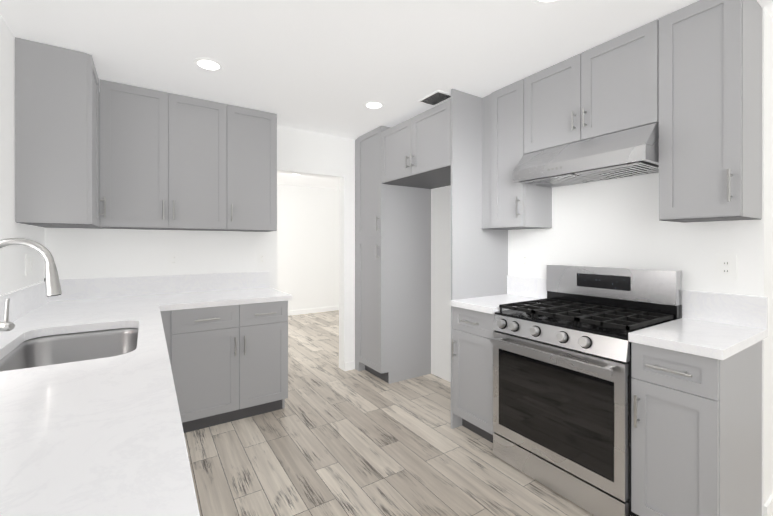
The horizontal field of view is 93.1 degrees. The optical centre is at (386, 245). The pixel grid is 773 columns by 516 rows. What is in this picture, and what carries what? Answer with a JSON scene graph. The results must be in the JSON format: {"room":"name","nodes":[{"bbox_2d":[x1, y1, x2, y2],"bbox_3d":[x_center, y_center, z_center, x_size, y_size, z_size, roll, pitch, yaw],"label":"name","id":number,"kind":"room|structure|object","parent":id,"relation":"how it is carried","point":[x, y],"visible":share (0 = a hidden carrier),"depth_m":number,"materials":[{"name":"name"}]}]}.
{"room":"kitchen","nodes":[
{"label":"kitchen","id":0,"kind":"room"},
{"bbox_2d":[0,15,44,294],"bbox_3d":[-3.027,0.093,3.483,0.050,2.455,4.410,0,0,-33],"label":"wall","id":1,"kind":"structure","parent":0,"point":[13,277],"depth_m":1.92,"materials":[{"name":"white paint"}]},
{"bbox_2d":[0,281,51,321],"bbox_3d":[-1.045,0.319,0.523,0.022,0.150,4.906,0,0,-33],"label":"backsplash","id":2,"kind":"structure","parent":1,"relation":"attached to","point":[26,300],"depth_m":2.06,"materials":[{"name":"white stone"}]},
{"bbox_2d":[25,254,33,275],"bbox_3d":[-2.167,0.117,2.223,0.009,0.125,0.160,0,0,-33],"label":"light switch","id":3,"kind":"object","parent":1,"relation":"attached to","point":[29,264],"visible":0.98,"depth_m":2.20,"materials":[{"name":"white plastic"}]},
{"bbox_2d":[15,37,105,228],"bbox_3d":[-2.052,-0.627,2.375,0.363,1.004,0.703,0,0,-33],"label":"upper cabinet","id":4,"kind":"object","parent":1,"relation":"attached to","point":[57,138],"visible":1,"depth_m":2.07,"materials":[{"name":"grey wood"}]},
{"bbox_2d":[45,126,354,369],"bbox_3d":[-1.055,0.093,3.523,3.295,2.455,0.120,0,0,-33],"label":"wall","id":5,"kind":"structure","parent":0,"point":[79,253],"depth_m":3.24,"materials":[{"name":"white paint"}]},
{"bbox_2d":[52,271,269,300],"bbox_3d":[-1.727,0.316,2.996,1.526,0.150,0.020,0,0,-33],"label":"backsplash","id":6,"kind":"structure","parent":5,"relation":"attached to","point":[85,288],"depth_m":2.92,"materials":[{"name":"white stone"}]},
{"bbox_2d":[168,252,178,267],"bbox_3d":[-1.742,0.117,2.997,0.078,0.125,0.008,0,0,-33],"label":"electrical outlet","id":7,"kind":"object","parent":5,"relation":"attached to","point":[173,259],"visible":1,"depth_m":2.99,"materials":[{"name":"white plastic"}]},
{"bbox_2d":[100,79,276,231],"bbox_3d":[-1.518,-0.627,2.926,1.203,1.004,0.363,0,0,-33],"label":"upper cabinet","id":8,"kind":"object","parent":5,"relation":"attached to","point":[170,161],"visible":1,"depth_m":2.76,"materials":[{"name":"grey wood"}]},
{"bbox_2d":[344,361,354,367],"bbox_3d":[0.679,1.277,4.737,2.851,0.085,0.012,0,0,-33],"label":"baseboard","id":9,"kind":"structure","parent":5,"relation":"attached to","point":[348,364],"depth_m":3.87,"materials":[{"name":"white wood"}]},
{"bbox_2d":[277,184,338,310],"bbox_3d":[-2.073,0.089,6.812,5.188,2.455,0.120,0,0,-33],"label":"wall","id":10,"kind":"structure","parent":0,"point":[307,247],"depth_m":7.10,"materials":[{"name":"white paint"}]},
{"bbox_2d":[288,306,338,315],"bbox_3d":[-2.037,1.274,6.758,5.188,0.085,0.012,0,0,-33],"label":"baseboard","id":11,"kind":"structure","parent":10,"relation":"attached to","point":[314,310],"depth_m":7.15,"materials":[{"name":"white wood"}]},
{"bbox_2d":[0,0,772,189],"bbox_3d":[0.376,-1.159,2.952,5.308,0.050,9.260,0,0,-33],"label":"ceiling","id":12,"kind":"structure","parent":0,"point":[329,67],"depth_m":2.06,"materials":[{"name":"white paint"}]},
{"bbox_2d":[193,58,223,71],"bbox_3d":[-1.113,-1.129,2.290,0.176,0.005,0.176,0,0,-33],"label":"recessed light","id":13,"kind":"object","parent":12,"relation":"in","point":[208,64],"visible":1,"depth_m":2.28,"materials":[{"name":"white plastic"}]},
{"bbox_2d":[363,101,384,108],"bbox_3d":[-0.101,-1.130,2.952,0.176,0.005,0.176,0,0,-33],"label":"recessed light","id":14,"kind":"object","parent":12,"relation":"in","point":[374,105],"visible":1,"depth_m":2.95,"materials":[{"name":"white plastic"}]},
{"bbox_2d":[418,90,450,105],"bbox_3d":[0.378,-1.128,2.810,0.160,0.009,0.240,0,0,-33],"label":"ceiling vent","id":15,"kind":"object","parent":12,"relation":"in","point":[436,97],"visible":0.92,"depth_m":2.80,"materials":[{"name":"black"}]},
{"bbox_2d":[532,0,559,4],"bbox_3d":[0.737,-1.129,1.632,0.176,0.005,0.176,0,0,-33],"label":"recessed light","id":16,"kind":"object","parent":12,"relation":"in","point":[543,2],"visible":1,"depth_m":1.69,"materials":[{"name":"white"}]},
{"bbox_2d":[184,310,593,515],"bbox_3d":[0.376,1.346,2.955,5.308,0.050,9.260,0,0,-33],"label":"floor","id":17,"kind":"structure","parent":0,"point":[331,438],"depth_m":2.29,"materials":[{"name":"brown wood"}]},
{"bbox_2d":[160,301,287,432],"bbox_3d":[-1.314,0.877,2.886,0.907,0.888,0.658,0,0,-33],"label":"base cabinet","id":18,"kind":"object","parent":17,"relation":"on","point":[229,363],"visible":0.88,"depth_m":2.66,"materials":[{"name":"grey wood"}]},
{"bbox_2d":[355,126,430,383],"bbox_3d":[0.036,0.095,3.828,0.648,2.451,0.556,0,0,-33],"label":"pantry cabinet","id":19,"kind":"object","parent":17,"relation":"on","point":[392,283],"visible":0.94,"depth_m":3.62,"materials":[{"name":"grey wood"}]},
{"bbox_2d":[381,88,507,428],"bbox_3d":[0.452,0.096,3.191,0.648,2.451,0.961,0,0,-33],"label":"tall cabinet","id":20,"kind":"object","parent":17,"relation":"on","point":[439,146],"visible":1,"depth_m":2.77,"materials":[{"name":"grey wood"}]},
{"bbox_2d":[452,306,494,442],"bbox_3d":[0.820,0.878,2.628,0.648,0.888,0.382,0,0,-33],"label":"base cabinet","id":21,"kind":"object","parent":17,"relation":"on","point":[472,350],"visible":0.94,"depth_m":2.48,"materials":[{"name":"grey wood"}]},
{"bbox_2d":[450,294,539,313],"bbox_3d":[0.826,0.412,2.631,0.635,0.040,0.383,0,0,-33],"label":"countertop","id":22,"kind":"structure","parent":21,"relation":"on","point":[488,304],"depth_m":2.56,"materials":[{"name":"white stone"}]},
{"bbox_2d":[490,264,681,515],"bbox_3d":[1.114,0.730,2.128,0.702,1.185,0.762,0,0,-33],"label":"gas range","id":23,"kind":"object","parent":17,"relation":"on","point":[562,377],"visible":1,"depth_m":1.97,"materials":[{"name":"silver metal"}]},
{"bbox_2d":[631,340,761,515],"bbox_3d":[1.432,0.879,1.691,0.648,0.888,0.304,0,0,-33],"label":"base cabinet","id":24,"kind":"object","parent":17,"relation":"on","point":[696,435],"visible":0.92,"depth_m":1.54,"materials":[{"name":"grey wood"}]},
{"bbox_2d":[628,318,767,359],"bbox_3d":[1.443,0.413,1.686,0.635,0.040,0.325,0,0,-33],"label":"countertop","id":25,"kind":"structure","parent":24,"relation":"on","point":[718,341],"depth_m":1.59,"materials":[{"name":"white stone"}]},
{"bbox_3d":[-0.243,0.881,-0.104,0.678,0.888,2.978,0,0,-33],"label":"base cabinet","id":26,"kind":"object","parent":17,"relation":"on","visible":0},
{"bbox_2d":[52,296,139,311],"bbox_3d":[-1.930,0.412,2.489,0.390,0.040,0.646,0,0,-33],"label":"countertop","id":27,"kind":"structure","parent":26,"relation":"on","point":[111,302],"depth_m":2.52,"materials":[{"name":"white stone"}]},
{"bbox_2d":[0,294,199,515],"bbox_3d":[-0.765,0.414,0.706,0.690,0.040,4.906,0,0,-33],"label":"countertop","id":28,"kind":"structure","parent":26,"relation":"on","point":[100,437],"depth_m":0.79,"materials":[{"name":"white stone"}]},
{"bbox_2d":[0,238,61,330],"bbox_3d":[-1.461,0.181,1.443,0.269,0.424,0.104,0,0,-33],"label":"faucet","id":29,"kind":"object","parent":28,"relation":"on","point":[52,283],"visible":1,"depth_m":1.49,"materials":[{"name":"silver metal"}]},
{"bbox_2d":[0,328,137,371],"bbox_3d":[-1.296,0.536,1.526,0.490,0.205,0.800,0,0,-33],"label":"sink bowl","id":30,"kind":"object","parent":28,"relation":"attached to","point":[55,349],"visible":0.15,"depth_m":1.80,"materials":[{"name":"silver metal"}]},
{"bbox_2d":[160,288,291,309],"bbox_3d":[-1.279,0.411,2.915,0.866,0.040,0.646,0,0,-33],"label":"countertop","id":31,"kind":"structure","parent":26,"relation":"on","point":[176,301],"depth_m":2.76,"materials":[{"name":"white stone"}]},
{"bbox_2d":[431,7,772,515],"bbox_3d":[1.075,0.094,3.056,0.240,2.455,2.992,0,0,-33],"label":"wall","id":32,"kind":"structure","parent":0,"point":[616,223],"depth_m":2.17,"materials":[{"name":"white paint"}]},
{"bbox_2d":[482,79,551,229],"bbox_3d":[0.940,-0.627,2.704,0.363,1.004,0.382,0,0,-33],"label":"upper cabinet","id":33,"kind":"object","parent":32,"relation":"attached to","point":[508,203],"visible":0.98,"depth_m":2.60,"materials":[{"name":"grey wood"}]},
{"bbox_2d":[507,275,546,298],"bbox_3d":[1.083,0.317,2.799,0.020,0.150,0.383,0,0,-33],"label":"backsplash","id":34,"kind":"structure","parent":32,"relation":"attached to","point":[533,287],"depth_m":2.79,"materials":[{"name":"white stone"}]},
{"bbox_2d":[524,19,658,153],"bbox_3d":[1.256,-0.871,2.219,0.363,0.516,0.772,0,0,-33],"label":"upper cabinet","id":35,"kind":"object","parent":32,"relation":"attached to","point":[608,87],"visible":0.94,"depth_m":2.07,"materials":[{"name":"grey wood"}]},
{"bbox_2d":[513,123,658,187],"bbox_3d":[1.220,-0.510,2.196,0.449,0.204,0.762,0,0,-33],"label":"range hood","id":36,"kind":"object","parent":35,"relation":"attached to","point":[632,152],"visible":0.98,"depth_m":2.03,"materials":[{"name":"silver metal"}]},
{"bbox_2d":[659,0,761,222],"bbox_3d":[1.552,-0.626,1.767,0.363,1.004,0.304,0,0,-33],"label":"upper cabinet","id":37,"kind":"object","parent":32,"relation":"attached to","point":[710,110],"visible":1,"depth_m":1.68,"materials":[{"name":"grey wood"}]},
{"bbox_2d":[682,290,767,328],"bbox_3d":[1.700,0.318,1.854,0.020,0.150,0.325,0,0,-33],"label":"backsplash","id":38,"kind":"structure","parent":32,"relation":"attached to","point":[742,310],"depth_m":1.83,"materials":[{"name":"white stone"}]},
{"bbox_2d":[716,254,736,279],"bbox_3d":[1.715,0.109,1.848,0.008,0.125,0.078,0,0,-33],"label":"electrical outlet","id":39,"kind":"object","parent":32,"relation":"attached to","point":[726,266],"visible":1,"depth_m":1.84,"materials":[{"name":"white plastic"}]},
{"bbox_2d":[766,493,772,504],"bbox_3d":[1.184,1.279,3.122,0.012,0.085,3.004,0,0,-33],"label":"baseboard","id":40,"kind":"structure","parent":32,"relation":"attached to","point":[770,501],"depth_m":1.78,"materials":[{"name":"white"}]}
]}

